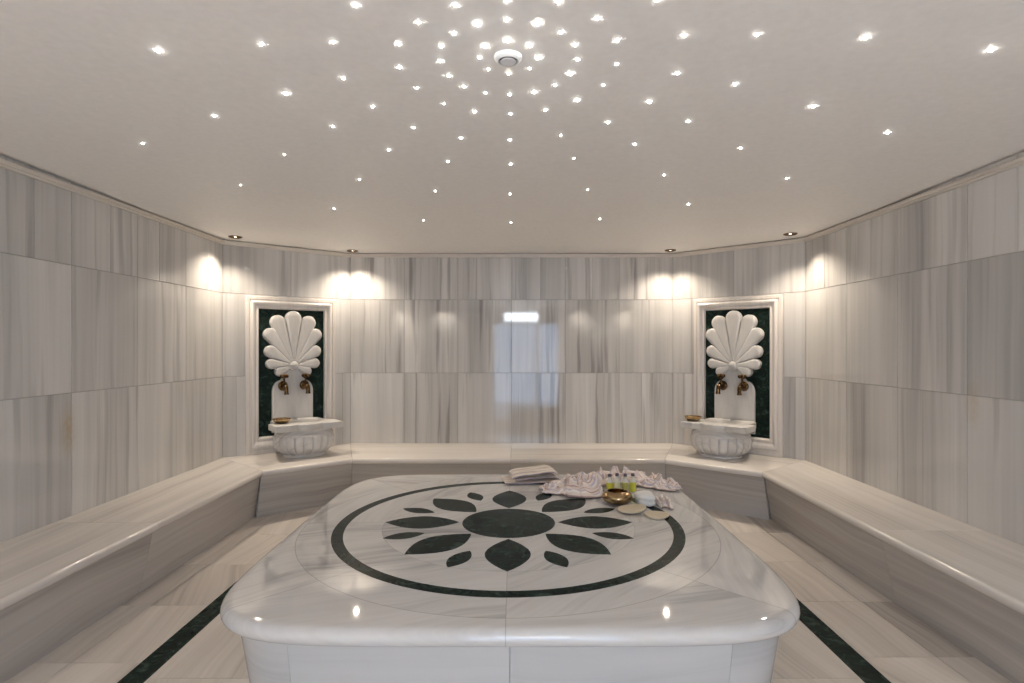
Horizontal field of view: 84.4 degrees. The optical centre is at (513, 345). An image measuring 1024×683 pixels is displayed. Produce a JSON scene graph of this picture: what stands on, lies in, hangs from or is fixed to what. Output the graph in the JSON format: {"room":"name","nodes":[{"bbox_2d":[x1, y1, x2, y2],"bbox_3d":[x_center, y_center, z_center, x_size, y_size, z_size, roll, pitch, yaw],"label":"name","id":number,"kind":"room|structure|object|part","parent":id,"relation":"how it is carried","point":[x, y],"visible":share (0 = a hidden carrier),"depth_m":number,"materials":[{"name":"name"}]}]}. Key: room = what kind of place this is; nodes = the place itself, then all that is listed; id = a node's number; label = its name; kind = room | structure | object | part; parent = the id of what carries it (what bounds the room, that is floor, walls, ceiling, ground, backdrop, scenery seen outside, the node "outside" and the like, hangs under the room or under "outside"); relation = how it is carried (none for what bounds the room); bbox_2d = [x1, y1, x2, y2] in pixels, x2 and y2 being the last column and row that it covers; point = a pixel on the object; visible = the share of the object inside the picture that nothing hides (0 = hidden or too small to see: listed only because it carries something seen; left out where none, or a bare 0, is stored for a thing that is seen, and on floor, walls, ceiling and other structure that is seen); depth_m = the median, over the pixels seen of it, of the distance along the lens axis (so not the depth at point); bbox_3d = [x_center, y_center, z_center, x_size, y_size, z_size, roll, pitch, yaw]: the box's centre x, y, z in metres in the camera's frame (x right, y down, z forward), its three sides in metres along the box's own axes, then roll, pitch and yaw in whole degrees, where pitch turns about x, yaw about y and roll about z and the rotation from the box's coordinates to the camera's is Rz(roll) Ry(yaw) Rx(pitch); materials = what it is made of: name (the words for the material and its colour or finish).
{"room":"spa","nodes":[
{"label":"spa","id":0,"kind":"room"},
{"bbox_2d":[0,155,221,542],"bbox_3d":[-2.800,0.150,2.005,0.120,2.680,6.710,0,0,0],"label":"wall","id":1,"kind":"structure","parent":0,"point":[111,316],"depth_m":3.70,"materials":[{"name":"stone"}]},
{"bbox_2d":[0,158,223,243],"bbox_3d":[-2.728,-0.976,2.005,0.024,0.041,6.610,0,0,0],"label":"trim","id":2,"kind":"structure","parent":1,"relation":"attached to","point":[11,166],"depth_m":3.69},
{"bbox_2d":[222,240,349,457],"bbox_3d":[-2.290,0.150,5.752,1.355,2.680,0.120,0,0,-39],"label":"wall","id":3,"kind":"structure","parent":0,"point":[250,271],"depth_m":5.53,"materials":[{"name":"stone"}]},
{"bbox_2d":[224,240,350,257],"bbox_3d":[-2.245,-0.976,5.696,1.255,0.041,0.024,0,0,-39],"label":"trim","id":4,"kind":"structure","parent":3,"relation":"attached to","point":[226,242],"depth_m":5.65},
{"bbox_2d":[245,295,335,455],"bbox_3d":[-2.228,0.282,5.691,0.880,1.535,0.052,0,0,-39],"label":"framed panel","id":5,"kind":"object","parent":3,"relation":"attached to","point":[260,380],"visible":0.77,"depth_m":5.55,"materials":[{"name":"stone"}]},
{"bbox_2d":[4,506,1011,682],"bbox_3d":[-0.031,1.530,1.932,5.528,0.121,8.501,0,0,0],"label":"floor","id":6,"kind":"structure","parent":0,"point":[173,630],"depth_m":2.88,"materials":[{"name":"stone"}]},
{"bbox_2d":[220,475,799,682],"bbox_3d":[-0.015,1.234,3.205,2.400,0.471,2.452,0,0,0],"label":"platform","id":7,"kind":"object","parent":6,"relation":"on","point":[401,578],"visible":0.85,"depth_m":2.26,"materials":[{"name":"white stone"}]},
{"bbox_3d":[-0.977,1.268,2.279,0.251,0.404,0.519,0,0,-36],"label":"panel","id":8,"kind":"part","parent":7,"relation":"part of","materials":[{"name":"stone"}]},
{"bbox_3d":[-0.423,1.268,2.121,0.814,0.404,0.159,0,0,0],"label":"panel","id":9,"kind":"part","parent":7,"relation":"part of","materials":[{"name":"stone"}]},
{"bbox_2d":[502,465,558,483],"bbox_3d":[0.115,0.947,4.200,0.403,0.097,0.261,0,0,-9],"label":"folded towel","id":10,"kind":"object","parent":7,"relation":"on","point":[540,473],"visible":0.98,"depth_m":4.13,"materials":[{"name":"beige fabric"}]},
{"bbox_2d":[606,473,612,489],"bbox_3d":[0.655,0.936,3.865,0.046,0.126,0.046,0,0,0],"label":"glass bottle","id":11,"kind":"object","parent":7,"relation":"on","point":[609,484],"visible":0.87,"depth_m":3.85,"materials":[{"name":"yellow glass"}]},
{"bbox_2d":[538,466,682,497],"bbox_3d":[0.638,0.936,4.018,0.988,0.116,0.562,0,0,-15],"label":"crumpled cloth","id":12,"kind":"object","parent":7,"relation":"on","point":[583,485],"visible":0.9,"depth_m":3.92,"materials":[{"name":"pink fabric"}]},
{"bbox_2d":[602,488,632,504],"bbox_3d":[0.658,0.960,3.600,0.193,0.078,0.193,0,0,0],"label":"brass bowl","id":13,"kind":"object","parent":7,"relation":"on","point":[613,496],"visible":1,"depth_m":3.54,"materials":[{"name":"gold metal"}]},
{"bbox_2d":[614,473,620,487],"bbox_3d":[0.708,0.936,3.880,0.046,0.126,0.046,0,0,-17],"label":"glass bottle","id":14,"kind":"object","parent":7,"relation":"on","point":[617,484],"visible":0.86,"depth_m":3.87,"materials":[{"name":"glass"}]},
{"bbox_3d":[0.393,1.268,2.121,0.814,0.404,0.159,0,0,0],"label":"panel","id":15,"kind":"part","parent":7,"relation":"part of","materials":[{"name":"stone"}]},
{"bbox_2d":[622,473,628,490],"bbox_3d":[0.762,0.936,3.870,0.046,0.126,0.046,0,0,-34],"label":"glass bottle","id":16,"kind":"object","parent":7,"relation":"on","point":[625,484],"visible":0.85,"depth_m":3.86,"materials":[{"name":"yellow glass"}]},
{"bbox_2d":[618,504,645,513],"bbox_3d":[0.711,0.977,3.409,0.170,0.030,0.157,0,0,-18],"label":"pad","id":17,"kind":"object","parent":7,"relation":"on","point":[631,508],"visible":1,"depth_m":3.38,"materials":[{"name":"beige fabric"}]},
{"bbox_2d":[629,473,635,491],"bbox_3d":[0.816,0.936,3.880,0.046,0.126,0.046,0,0,39],"label":"glass bottle","id":18,"kind":"object","parent":7,"relation":"on","point":[632,484],"visible":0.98,"depth_m":3.86,"materials":[{"name":"glass"}]},
{"bbox_2d":[634,490,654,506],"bbox_3d":[0.821,0.960,3.560,0.119,0.079,0.138,0,0,-3],"label":"washcloth","id":19,"kind":"object","parent":7,"relation":"on","point":[647,498],"visible":0.98,"depth_m":3.50,"materials":[{"name":"white fabric"}]},
{"bbox_2d":[644,511,669,519],"bbox_3d":[0.838,0.991,3.318,0.144,0.018,0.154,0,0,29],"label":"pad","id":20,"kind":"object","parent":7,"relation":"on","point":[656,515],"visible":1,"depth_m":3.29,"materials":[{"name":"beige fabric"}]},
{"bbox_2d":[655,494,673,508],"bbox_3d":[0.937,0.966,3.530,0.080,0.060,0.190,0,0,0],"label":"cloth","id":21,"kind":"object","parent":7,"relation":"on","point":[662,502],"visible":1,"depth_m":3.50,"materials":[{"name":"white fabric"}]},
{"bbox_3d":[0.947,1.268,2.279,0.251,0.404,0.519,0,0,36],"label":"panel","id":22,"kind":"part","parent":7,"relation":"part of","materials":[{"name":"stone"}]},
{"bbox_2d":[0,443,1023,682],"bbox_3d":[-0.030,1.260,2.400,5.416,0.420,7.397,0,0,0],"label":"bench","id":23,"kind":"object","parent":6,"relation":"on","point":[964,581],"visible":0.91,"depth_m":3.54,"materials":[{"name":"white stone"}]},
{"bbox_3d":[-2.280,1.285,2.480,0.265,0.370,1.757,0,0,0],"label":"panel","id":24,"kind":"part","parent":23,"relation":"part of","materials":[{"name":"stone"}]},
{"bbox_3d":[-2.280,1.285,4.189,0.265,0.370,1.654,0,0,0],"label":"panel","id":25,"kind":"part","parent":23,"relation":"part of","materials":[{"name":"stone"}]},
{"bbox_2d":[262,311,342,457],"bbox_3d":[-2.065,0.349,5.489,0.630,1.401,0.572,0,0,-39],"label":"fountain","id":26,"kind":"object","parent":23,"relation":"on","point":[292,350],"visible":0.98,"depth_m":5.60,"materials":[{"name":"white stone"}]},
{"bbox_2d":[272,417,290,423],"bbox_3d":[-2.189,0.705,5.325,0.164,0.045,0.164,0,0,0],"label":"brass bowl","id":27,"kind":"object","parent":26,"relation":"on","point":[282,420],"visible":1,"depth_m":5.28,"materials":[{"name":"gold metal"}]},
{"bbox_2d":[278,374,288,394],"bbox_3d":[-2.265,0.374,5.564,0.130,0.200,0.140,0,0,0],"label":"tap","id":28,"kind":"object","parent":26,"relation":"on","point":[283,384],"depth_m":5.57,"materials":[{"name":"gold metal"}]},
{"bbox_3d":[-2.228,0.522,5.690,0.400,0.665,0.030,0,0,-39],"label":"plate","id":29,"kind":"part","parent":26,"relation":"part of","materials":[{"name":"white stone"}]},
{"bbox_2d":[273,428,333,457],"bbox_3d":[-2.037,0.918,5.487,0.562,0.264,0.521,0,0,-39],"label":"basin","id":30,"kind":"object","parent":26,"relation":"on","point":[294,442],"depth_m":5.28,"materials":[{"name":"grey stone"}]},
{"bbox_2d":[300,373,309,393],"bbox_3d":[-2.101,0.374,5.697,0.130,0.200,0.140,0,0,0],"label":"tap","id":31,"kind":"object","parent":26,"relation":"on","point":[304,383],"depth_m":5.70,"materials":[{"name":"gold metal"}]},
{"bbox_3d":[-1.885,1.285,5.160,0.958,0.370,0.265,0,0,-40],"label":"panel","id":32,"kind":"part","parent":23,"relation":"part of","materials":[{"name":"stone"}]},
{"bbox_3d":[-0.815,1.285,5.428,1.567,0.370,0.265,0,0,0],"label":"panel","id":33,"kind":"part","parent":23,"relation":"part of","materials":[{"name":"stone"}]},
{"bbox_3d":[0.740,1.285,5.417,1.537,0.370,0.285,0,0,0],"label":"panel","id":34,"kind":"part","parent":23,"relation":"part of","materials":[{"name":"stone"}]},
{"bbox_3d":[1.823,1.285,5.112,1.020,0.370,0.265,0,0,39],"label":"panel","id":35,"kind":"part","parent":23,"relation":"part of","materials":[{"name":"stone"}]},
{"bbox_2d":[680,311,763,458],"bbox_3d":[2.012,0.349,5.427,0.630,1.401,0.572,0,0,43],"label":"fountain","id":36,"kind":"object","parent":23,"relation":"on","point":[734,350],"visible":1,"depth_m":5.50,"materials":[{"name":"white stone"}]},
{"bbox_2d":[684,415,701,420],"bbox_3d":[1.742,0.705,5.497,0.164,0.045,0.164,0,0,0],"label":"brass bowl","id":37,"kind":"object","parent":36,"relation":"on","point":[688,417],"visible":1,"depth_m":5.45,"materials":[{"name":"gold metal"}]},
{"bbox_2d":[690,429,751,458],"bbox_3d":[1.985,0.918,5.426,0.562,0.264,0.521,0,0,43],"label":"bowl","id":38,"kind":"object","parent":36,"relation":"on","point":[711,443],"depth_m":5.21,"materials":[{"name":"grey stone"}]},
{"bbox_2d":[716,374,726,393],"bbox_3d":[2.063,0.374,5.633,0.135,0.200,0.137,0,0,0],"label":"tap","id":39,"kind":"object","parent":36,"relation":"on","point":[721,386],"depth_m":5.63,"materials":[{"name":"gold metal"}]},
{"bbox_3d":[2.190,0.522,5.615,0.400,0.665,0.030,0,0,43],"label":"plate","id":40,"kind":"part","parent":36,"relation":"part of","materials":[{"name":"white stone"}]},
{"bbox_2d":[737,374,748,394],"bbox_3d":[2.216,0.374,5.489,0.135,0.200,0.137,0,0,0],"label":"tap","id":41,"kind":"object","parent":36,"relation":"on","point":[742,384],"depth_m":5.49,"materials":[{"name":"gold metal"}]},
{"bbox_3d":[2.229,1.285,4.079,0.265,0.370,1.715,0,0,0],"label":"panel","id":42,"kind":"part","parent":23,"relation":"part of","materials":[{"name":"stone"}]},
{"bbox_3d":[2.229,1.285,2.335,0.265,0.370,1.767,0,0,0],"label":"panel","id":43,"kind":"part","parent":23,"relation":"part of","materials":[{"name":"stone"}]},
{"bbox_2d":[350,258,672,442],"bbox_3d":[-0.025,0.150,6.160,3.580,2.680,0.120,0,0,0],"label":"wall","id":44,"kind":"structure","parent":0,"point":[443,350],"depth_m":6.10,"materials":[{"name":"stone"}]},
{"bbox_2d":[351,253,672,257],"bbox_3d":[-0.025,-0.976,6.088,3.480,0.041,0.024,0,0,0],"label":"trim","id":45,"kind":"structure","parent":44,"relation":"attached to","point":[353,255],"depth_m":6.08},
{"bbox_2d":[0,0,1023,252],"bbox_3d":[-0.030,-1.075,2.000,5.426,0.150,8.200,0,0,0],"label":"ceiling","id":46,"kind":"structure","parent":0,"point":[84,84],"depth_m":2.60,"materials":[{"name":"paint"}]},
{"bbox_2d":[228,235,241,238],"bbox_3d":[-2.548,-0.996,5.165,0.116,0.012,0.116,0,0,0],"label":"recessed light","id":47,"kind":"object","parent":46,"relation":"in","point":[230,236],"visible":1,"depth_m":5.16,"materials":[{"name":"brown metal"}]},
{"bbox_2d":[494,49,521,66],"bbox_3d":[-0.022,-1.080,2.130,0.108,0.024,0.108,0,0,0],"label":"smoke detector","id":48,"kind":"object","parent":46,"relation":"in","point":[506,58],"visible":1,"depth_m":2.11,"materials":[{"name":"white plastic"}]},
{"bbox_2d":[783,232,797,235],"bbox_3d":[2.460,-0.996,5.030,0.116,0.012,0.116,0,0,0],"label":"recessed light","id":49,"kind":"object","parent":46,"relation":"in","point":[790,233],"visible":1,"depth_m":5.02,"materials":[{"name":"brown metal"}]},
{"bbox_2d":[673,239,805,459],"bbox_3d":[2.239,0.150,5.689,1.426,2.680,0.120,0,0,43],"label":"wall","id":50,"kind":"structure","parent":0,"point":[778,269],"depth_m":5.54,"materials":[{"name":"stone"}]},
{"bbox_2d":[673,237,804,256],"bbox_3d":[2.189,-0.976,5.636,1.326,0.041,0.024,0,0,43],"label":"trim","id":51,"kind":"structure","parent":50,"relation":"attached to","point":[796,240],"depth_m":5.58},
{"bbox_2d":[694,294,783,457],"bbox_3d":[2.201,0.282,5.606,0.880,1.535,0.052,0,0,43],"label":"framed panel","id":52,"kind":"object","parent":50,"relation":"attached to","point":[768,381],"visible":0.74,"depth_m":5.46,"materials":[{"name":"stone"}]},
{"bbox_2d":[806,152,1023,545],"bbox_3d":[2.740,0.150,1.945,0.120,2.680,6.590,0,0,0],"label":"wall","id":53,"kind":"structure","parent":0,"point":[915,312],"depth_m":3.63,"materials":[{"name":"stone"}]},
{"bbox_2d":[804,155,1023,241],"bbox_3d":[2.668,-0.976,1.945,0.024,0.041,6.490,0,0,0],"label":"trim","id":54,"kind":"structure","parent":53,"relation":"attached to","point":[1019,161],"depth_m":3.62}
]}

